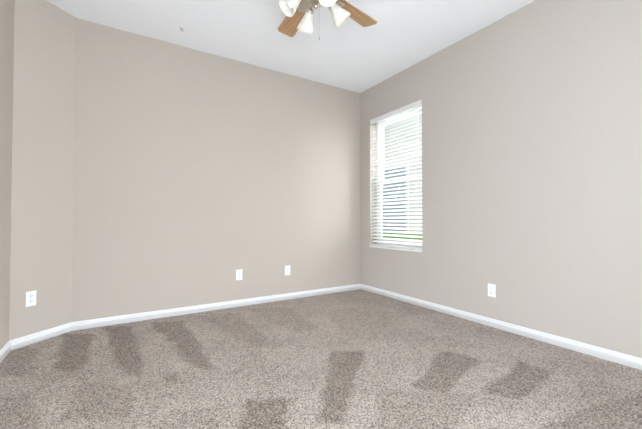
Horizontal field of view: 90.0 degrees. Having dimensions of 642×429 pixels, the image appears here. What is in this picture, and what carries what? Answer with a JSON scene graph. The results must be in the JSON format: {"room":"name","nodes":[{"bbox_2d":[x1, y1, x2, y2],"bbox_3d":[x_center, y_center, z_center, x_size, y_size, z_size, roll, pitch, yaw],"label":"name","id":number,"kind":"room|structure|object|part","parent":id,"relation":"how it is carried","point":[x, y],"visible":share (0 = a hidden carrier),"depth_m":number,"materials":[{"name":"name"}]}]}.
{"room":"empty bedroom","nodes":[
{"label":"empty bedroom","id":0,"kind":"room"},
{"bbox_2d":[0,0,14,349],"bbox_3d":[-1.374,-0.402,0.695,0.220,2.750,4.449,1,-1,-32],"label":"wall","id":1,"kind":"structure","parent":0,"point":[7,8],"depth_m":2.27,"materials":[{"name":"paint"}]},
{"bbox_2d":[9,0,75,339],"bbox_3d":[-2.233,-0.369,2.605,0.338,2.750,0.298,1,-1,-32],"label":"wall","id":2,"kind":"structure","parent":0,"point":[42,212],"depth_m":2.58,"materials":[{"name":"paint"}]},
{"bbox_2d":[25,290,36,306],"bbox_3d":[-2.254,0.654,2.499,0.010,0.116,0.072,0,-1,17],"label":"electrical outlet","id":3,"kind":"object","parent":2,"relation":"attached to","point":[30,298],"visible":1,"depth_m":2.49,"materials":[{"name":"white plastic"}]},
{"bbox_2d":[0,284,641,369],"bbox_3d":[0.166,0.955,1.760,3.543,0.073,4.229,1,-1,-32],"label":"baseboard","id":4,"kind":"structure","parent":2,"relation":"attached to","point":[559,341],"depth_m":2.93,"materials":[{"name":"white paint"}]},
{"bbox_2d":[72,18,360,321],"bbox_3d":[-1.009,-0.351,3.671,3.983,2.750,0.220,1,-1,-32],"label":"wall","id":5,"kind":"structure","parent":0,"point":[201,177],"depth_m":3.38,"materials":[{"name":"paint"}]},
{"bbox_2d":[236,269,241,279],"bbox_3d":[-0.911,0.672,3.580,0.072,0.116,0.009,1,-1,-32],"label":"electrical outlet","id":6,"kind":"object","parent":5,"relation":"attached to","point":[238,274],"visible":1,"depth_m":3.58,"materials":[{"name":"white plastic"}]},
{"bbox_2d":[285,265,289,274],"bbox_3d":[-0.404,0.678,3.895,0.072,0.116,0.010,1,-1,-32],"label":"electrical outlet","id":7,"kind":"object","parent":5,"relation":"attached to","point":[287,270],"visible":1,"depth_m":3.89,"materials":[{"name":"white plastic"}]},
{"bbox_2d":[47,0,534,92],"bbox_3d":[0.166,-1.818,1.806,3.983,0.120,4.669,1,-1,-32],"label":"ceiling","id":8,"kind":"structure","parent":0,"point":[349,53],"depth_m":3.03,"materials":[{"name":"paint"}]},
{"bbox_2d":[278,0,376,39],"bbox_3d":[-0.038,-1.483,2.198,1.193,0.537,1.173,1,-1,-32],"label":"ceiling fan","id":9,"kind":"object","parent":8,"relation":"hanging from","point":[298,14],"visible":1,"depth_m":2.30,"materials":[{"name":"brown wood"}]},
{"bbox_3d":[-0.207,-1.531,2.518,0.146,0.034,0.448,0,-1,-26],"label":"blade","id":10,"kind":"part","parent":9,"relation":"part of","materials":[{"name":"brown wood"}]},
{"bbox_3d":[0.246,-1.532,2.439,0.448,0.034,0.146,1,-1,-44],"label":"blade","id":11,"kind":"part","parent":9,"relation":"part of","materials":[{"name":"brown wood"}]},
{"bbox_2d":[0,289,641,428],"bbox_3d":[0.166,1.052,1.758,3.983,0.120,4.669,1,-1,-32],"label":"floor","id":12,"kind":"structure","parent":0,"point":[358,359],"depth_m":1.99,"materials":[{"name":"carpet"}]},
{"bbox_2d":[360,0,641,357],"bbox_3d":[1.821,-0.368,2.683,0.220,2.750,4.449,1,-1,-32],"label":"wall","id":13,"kind":"structure","parent":0,"point":[532,161],"depth_m":2.63,"materials":[{"name":"paint"}]},
{"bbox_2d":[370,245,421,251],"bbox_3d":[0.946,0.419,3.980,0.142,0.020,0.881,1,-1,-32],"label":"window sill","id":14,"kind":"structure","parent":13,"relation":"attached to","point":[403,249],"depth_m":3.88,"materials":[{"name":"white paint"}]},
{"bbox_2d":[376,106,421,247],"bbox_3d":[1.020,-0.440,4.040,0.079,1.700,0.881,1,-1,-32],"label":"window","id":15,"kind":"structure","parent":13,"relation":"in","point":[391,121],"depth_m":4.21,"materials":[{"name":"white plastic"}]},
{"bbox_2d":[370,99,421,249],"bbox_3d":[0.924,-0.441,3.980,0.069,1.697,0.873,1,-1,-32],"label":"window blinds","id":16,"kind":"object","parent":15,"relation":"attached to","point":[414,105],"visible":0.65,"depth_m":3.93,"materials":[{"name":"white plastic"}]},
{"bbox_2d":[488,283,495,297],"bbox_3d":[1.540,0.686,2.900,0.010,0.116,0.072,1,-1,-32],"label":"electrical outlet","id":17,"kind":"object","parent":13,"relation":"attached to","point":[491,290],"visible":1,"depth_m":2.89,"materials":[{"name":"white plastic"}]},
{"label":"outside","id":18,"kind":"structure","parent":0,"visible":0},
{"bbox_2d":[383,113,421,239],"bbox_3d":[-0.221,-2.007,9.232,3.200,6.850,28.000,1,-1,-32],"label":"window pane","id":19,"kind":"structure","parent":18,"point":[388,132],"depth_m":8.11,"materials":[{"name":"white"}]}
]}

